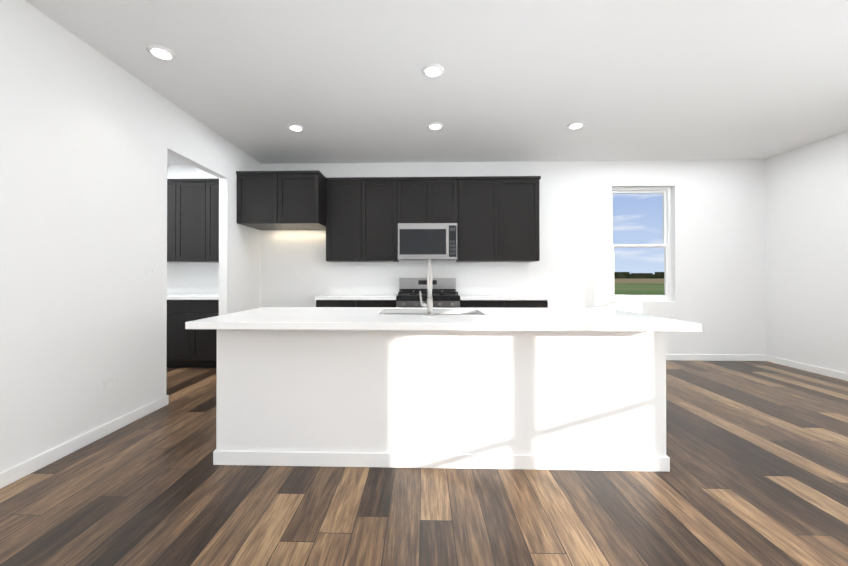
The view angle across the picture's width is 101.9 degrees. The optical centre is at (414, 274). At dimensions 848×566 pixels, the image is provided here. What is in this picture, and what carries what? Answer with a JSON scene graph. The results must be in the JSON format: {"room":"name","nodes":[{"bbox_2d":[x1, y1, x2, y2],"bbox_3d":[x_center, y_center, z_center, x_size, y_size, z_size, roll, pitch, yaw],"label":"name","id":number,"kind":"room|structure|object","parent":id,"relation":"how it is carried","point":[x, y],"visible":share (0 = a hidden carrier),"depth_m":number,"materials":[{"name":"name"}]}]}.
{"room":"kitchen","nodes":[
{"label":"kitchen","id":0,"kind":"room"},
{"bbox_2d":[0,0,260,472],"bbox_3d":[-2.333,-0.216,0.531,0.100,2.740,8.655,0,0,2],"label":"wall","id":1,"kind":"structure","parent":0,"point":[91,138],"depth_m":2.33,"materials":[{"name":"paint"}]},
{"bbox_2d":[0,395,168,488],"bbox_3d":[-2.310,1.108,-0.267,0.036,0.085,6.713,0,0,2],"label":"baseboard","id":2,"kind":"structure","parent":1,"relation":"attached to","point":[25,468],"depth_m":2.25,"materials":[{"name":"paint"}]},
{"bbox_2d":[104,376,117,390],"bbox_3d":[-2.226,0.802,2.526,0.008,0.072,0.115,0,0,2],"label":"electrical outlet","id":3,"kind":"object","parent":1,"relation":"attached to","point":[110,383],"visible":1,"depth_m":2.52,"materials":[{"name":"plastic"}]},
{"bbox_2d":[149,264,155,277],"bbox_3d":[-2.212,-0.024,2.910,0.016,0.118,0.072,0,0,2],"label":"light switch","id":4,"kind":"object","parent":1,"relation":"attached to","point":[152,271],"visible":1,"depth_m":2.91,"materials":[{"name":"plastic"}]},
{"bbox_2d":[0,360,847,565],"bbox_3d":[0.367,1.214,0.528,8.900,0.120,8.805,0,0,2],"label":"floor","id":5,"kind":"structure","parent":0,"point":[757,454],"depth_m":1.75,"materials":[{"name":"brown wood"}]},
{"bbox_2d":[166,302,193,367],"bbox_3d":[-2.958,0.745,4.560,0.520,0.860,0.616,0,0,2],"label":"base cabinet","id":6,"kind":"object","parent":5,"relation":"on","point":[180,340],"depth_m":4.26,"materials":[{"name":"black wood"}]},
{"bbox_2d":[167,294,218,301],"bbox_3d":[-2.925,0.295,4.549,1.289,0.040,0.642,0,0,2],"label":"countertop","id":7,"kind":"structure","parent":6,"relation":"on","point":[170,297],"depth_m":4.24,"materials":[{"name":"white stone"}]},
{"bbox_2d":[194,302,218,367],"bbox_3d":[-2.549,0.745,4.549,0.537,0.860,0.616,0,0,2],"label":"base cabinet","id":8,"kind":"object","parent":5,"relation":"on","point":[205,340],"depth_m":4.25,"materials":[{"name":"black wood"}]},
{"bbox_2d":[315,299,362,306],"bbox_3d":[-0.919,0.744,4.506,0.553,0.860,0.617,0,0,2],"label":"base cabinet","id":9,"kind":"object","parent":5,"relation":"on","point":[319,302],"depth_m":4.20,"materials":[{"name":"black wood"}]},
{"bbox_2d":[315,295,396,298],"bbox_3d":[-0.707,0.294,4.491,0.995,0.040,0.642,0,0,2],"label":"countertop","id":10,"kind":"structure","parent":9,"relation":"on","point":[322,296],"depth_m":4.18,"materials":[{"name":"white stone"}]},
{"bbox_2d":[363,299,395,306],"bbox_3d":[-0.486,0.744,4.495,0.554,0.860,0.617,0,0,2],"label":"base cabinet","id":11,"kind":"object","parent":5,"relation":"on","point":[366,302],"depth_m":4.19,"materials":[{"name":"black wood"}]},
{"bbox_2d":[396,278,459,307],"bbox_3d":[0.178,0.611,4.439,0.768,1.126,0.690,0,0,2],"label":"range","id":12,"kind":"object","parent":5,"relation":"on","point":[444,294],"visible":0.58,"depth_m":4.40,"materials":[{"name":"silver metal"}]},
{"bbox_2d":[213,331,669,471],"bbox_3d":[0.149,0.733,2.389,2.730,0.860,0.661,0,0,2],"label":"kitchen island","id":13,"kind":"object","parent":5,"relation":"on","point":[427,385],"depth_m":2.07,"materials":[{"name":"paint"}]},
{"bbox_2d":[185,315,700,330],"bbox_3d":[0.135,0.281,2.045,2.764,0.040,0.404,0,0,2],"label":"island countertop","id":14,"kind":"structure","parent":13,"relation":"on","point":[221,322],"depth_m":1.87,"materials":[{"name":"white stone"}]},
{"bbox_2d":[381,311,476,314],"bbox_3d":[0.119,0.407,2.446,0.734,0.232,0.424,0,0,2],"label":"sink","id":15,"kind":"object","parent":14,"relation":"in","point":[382,312],"depth_m":2.64,"materials":[{"name":"silver metal"}]},
{"bbox_2d":[460,299,510,307],"bbox_3d":[0.861,0.744,4.459,0.587,0.860,0.617,0,0,2],"label":"base cabinet","id":16,"kind":"object","parent":5,"relation":"on","point":[464,303],"depth_m":4.15,"materials":[{"name":"black wood"}]},
{"bbox_2d":[460,295,549,298],"bbox_3d":[1.100,0.294,4.443,1.066,0.040,0.642,0,0,2],"label":"countertop","id":17,"kind":"structure","parent":16,"relation":"on","point":[461,296],"depth_m":4.14,"materials":[{"name":"white stone"}]},
{"bbox_2d":[511,299,549,307],"bbox_3d":[1.328,0.744,4.447,0.587,0.860,0.617,0,0,2],"label":"base cabinet","id":18,"kind":"object","parent":5,"relation":"on","point":[515,303],"depth_m":4.14,"materials":[{"name":"black wood"}]},
{"bbox_2d":[25,0,847,164],"bbox_3d":[0.367,-1.646,0.542,8.900,0.120,8.805,0,0,2],"label":"ceiling","id":19,"kind":"structure","parent":0,"point":[344,81],"depth_m":2.69,"materials":[{"name":"paint"}]},
{"bbox_2d":[146,44,176,59],"bbox_3d":[-1.795,-1.569,2.443,0.176,0.012,0.176,0,0,2],"label":"recessed light","id":20,"kind":"object","parent":19,"relation":"in","point":[161,52],"visible":1,"depth_m":2.42,"materials":[{"name":"paint"}]},
{"bbox_2d":[287,124,304,130],"bbox_3d":[-1.263,-1.563,3.678,0.176,0.012,0.176,0,0,2],"label":"recessed light","id":21,"kind":"object","parent":19,"relation":"in","point":[294,127],"visible":0.98,"depth_m":3.65,"materials":[{"name":"paint"}]},
{"bbox_2d":[422,64,443,76],"bbox_3d":[0.146,-1.568,2.657,0.176,0.012,0.176,0,0,2],"label":"recessed light","id":22,"kind":"object","parent":19,"relation":"in","point":[432,70],"visible":1,"depth_m":2.63,"materials":[{"name":"paint"}]},
{"bbox_2d":[427,122,443,129],"bbox_3d":[0.225,-1.563,3.639,0.176,0.012,0.176,0,0,2],"label":"recessed light","id":23,"kind":"object","parent":19,"relation":"in","point":[435,126],"visible":1,"depth_m":3.62,"materials":[{"name":"paint"}]},
{"bbox_2d":[567,122,584,128],"bbox_3d":[1.705,-1.563,3.621,0.176,0.012,0.176,0,0,2],"label":"recessed light","id":24,"kind":"object","parent":19,"relation":"in","point":[574,125],"visible":0.96,"depth_m":3.60,"materials":[{"name":"paint"}]},
{"bbox_2d":[167,159,765,354],"bbox_3d":[0.482,-0.194,4.861,8.900,2.740,0.150,0,0,2],"label":"wall","id":25,"kind":"structure","parent":0,"point":[718,271],"depth_m":4.74,"materials":[{"name":"paint"}]},
{"bbox_2d":[167,179,181,261],"bbox_3d":[-3.324,-0.716,4.723,0.460,1.089,0.327,0,0,2],"label":"upper cabinet","id":26,"kind":"object","parent":25,"relation":"attached to","point":[174,186],"depth_m":4.56,"materials":[{"name":"black wood"}]},
{"bbox_2d":[167,287,218,293],"bbox_3d":[-2.917,0.232,4.860,1.289,0.090,0.019,0,0,2],"label":"backsplash","id":27,"kind":"structure","parent":25,"relation":"attached to","point":[170,290],"depth_m":4.86,"materials":[{"name":"white stone"}]},
{"bbox_2d":[182,178,209,261],"bbox_3d":[-2.954,-0.716,4.713,0.520,1.089,0.327,0,0,2],"label":"upper cabinet","id":28,"kind":"object","parent":25,"relation":"attached to","point":[192,220],"depth_m":4.56,"materials":[{"name":"black wood"}]},
{"bbox_2d":[210,178,218,261],"bbox_3d":[-2.545,-0.716,4.702,0.537,1.089,0.327,0,0,2],"label":"upper cabinet","id":29,"kind":"object","parent":25,"relation":"attached to","point":[214,182],"depth_m":4.55,"materials":[{"name":"black wood"}]},
{"bbox_2d":[236,171,291,229],"bbox_3d":[-1.892,-0.942,4.533,0.568,0.637,0.633,0,0,2],"label":"upper cabinet","id":30,"kind":"object","parent":25,"relation":"attached to","point":[260,194],"depth_m":4.22,"materials":[{"name":"black wood"}]},
{"bbox_2d":[284,170,327,229],"bbox_3d":[-1.443,-0.942,4.521,0.569,0.637,0.633,0,0,2],"label":"upper cabinet","id":31,"kind":"object","parent":25,"relation":"attached to","point":[305,192],"depth_m":4.21,"materials":[{"name":"black wood"}]},
{"bbox_2d":[324,178,367,261],"bbox_3d":[-0.889,-0.715,4.659,0.529,1.088,0.327,0,0,2],"label":"upper cabinet","id":32,"kind":"object","parent":25,"relation":"attached to","point":[347,228],"depth_m":4.50,"materials":[{"name":"black wood"}]},
{"bbox_2d":[368,178,403,261],"bbox_3d":[-0.451,-0.715,4.647,0.588,1.088,0.327,0,0,2],"label":"upper cabinet","id":33,"kind":"object","parent":25,"relation":"attached to","point":[385,195],"depth_m":4.49,"materials":[{"name":"black wood"}]},
{"bbox_2d":[404,177,431,217],"bbox_3d":[0.011,-0.959,4.636,0.457,0.602,0.327,0,0,2],"label":"upper cabinet","id":34,"kind":"object","parent":25,"relation":"attached to","point":[418,190],"depth_m":4.48,"materials":[{"name":"black wood"}]},
{"bbox_2d":[398,223,456,260],"bbox_3d":[0.176,-0.420,4.572,0.760,0.467,0.442,0,0,2],"label":"microwave","id":35,"kind":"object","parent":25,"relation":"attached to","point":[416,241],"depth_m":4.39,"materials":[{"name":"silver metal"}]},
{"bbox_2d":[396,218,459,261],"bbox_3d":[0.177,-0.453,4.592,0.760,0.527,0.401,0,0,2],"label":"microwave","id":36,"kind":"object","parent":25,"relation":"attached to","point":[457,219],"depth_m":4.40,"materials":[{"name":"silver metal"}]},
{"bbox_2d":[327,287,533,294],"bbox_3d":[0.223,0.226,4.778,2.838,0.100,0.019,0,0,2],"label":"backsplash","id":37,"kind":"structure","parent":25,"relation":"attached to","point":[332,290],"depth_m":4.75,"materials":[{"name":"white stone"}]},
{"bbox_2d":[432,177,459,217],"bbox_3d":[0.348,-0.959,4.627,0.457,0.602,0.327,0,0,2],"label":"upper cabinet","id":38,"kind":"object","parent":25,"relation":"attached to","point":[445,190],"depth_m":4.47,"materials":[{"name":"black wood"}]},
{"bbox_2d":[460,176,503,261],"bbox_3d":[0.838,-0.716,4.613,0.643,1.088,0.327,0,0,2],"label":"upper cabinet","id":39,"kind":"object","parent":25,"relation":"attached to","point":[481,197],"depth_m":4.46,"materials":[{"name":"black wood"}]},
{"bbox_2d":[504,176,539,261],"bbox_3d":[1.331,-0.716,4.600,0.584,1.088,0.327,0,0,2],"label":"upper cabinet","id":40,"kind":"object","parent":25,"relation":"attached to","point":[521,193],"depth_m":4.44,"materials":[{"name":"black wood"}]},
{"bbox_2d":[612,187,670,300],"bbox_3d":[3.152,-0.419,4.826,0.849,1.588,0.070,0,0,2],"label":"window","id":41,"kind":"structure","parent":25,"relation":"in","point":[666,192],"depth_m":4.79,"materials":[{"name":"plastic"}]},
{"bbox_2d":[666,354,764,360],"bbox_3d":[3.189,1.133,4.701,3.092,0.085,0.013,0,0,2],"label":"baseboard","id":42,"kind":"structure","parent":25,"relation":"attached to","point":[684,357],"depth_m":4.67,"materials":[{"name":"paint"}]},
{"bbox_2d":[765,131,847,372],"bbox_3d":[4.739,-0.217,0.344,0.150,2.740,8.655,0,0,2],"label":"wall","id":43,"kind":"structure","parent":0,"point":[806,217],"depth_m":4.15,"materials":[{"name":"paint"}]},
{"bbox_2d":[765,355,847,380],"bbox_3d":[4.660,1.111,0.415,0.013,0.085,8.505,0,0,2],"label":"baseboard","id":44,"kind":"structure","parent":43,"relation":"attached to","point":[802,366],"depth_m":4.14,"materials":[{"name":"paint"}]},
{"label":"outside","id":45,"kind":"structure","parent":0,"visible":0},
{"bbox_2d":[614,279,664,294],"bbox_3d":[1.222,1.965,49.867,600.000,0.120,700.000,0,0,2],"label":"ground","id":46,"kind":"structure","parent":45,"point":[638,286],"depth_m":49.57,"materials":[{"name":"green plant"}]},
{"bbox_2d":[614,272,663,278],"bbox_3d":[10.624,0.489,232.181,529.160,4.683,4.979,0,0,2],"label":"trees","id":47,"kind":"object","parent":46,"relation":"on","point":[629,275],"depth_m":226.09,"materials":[{"name":"green plant"}]}
]}

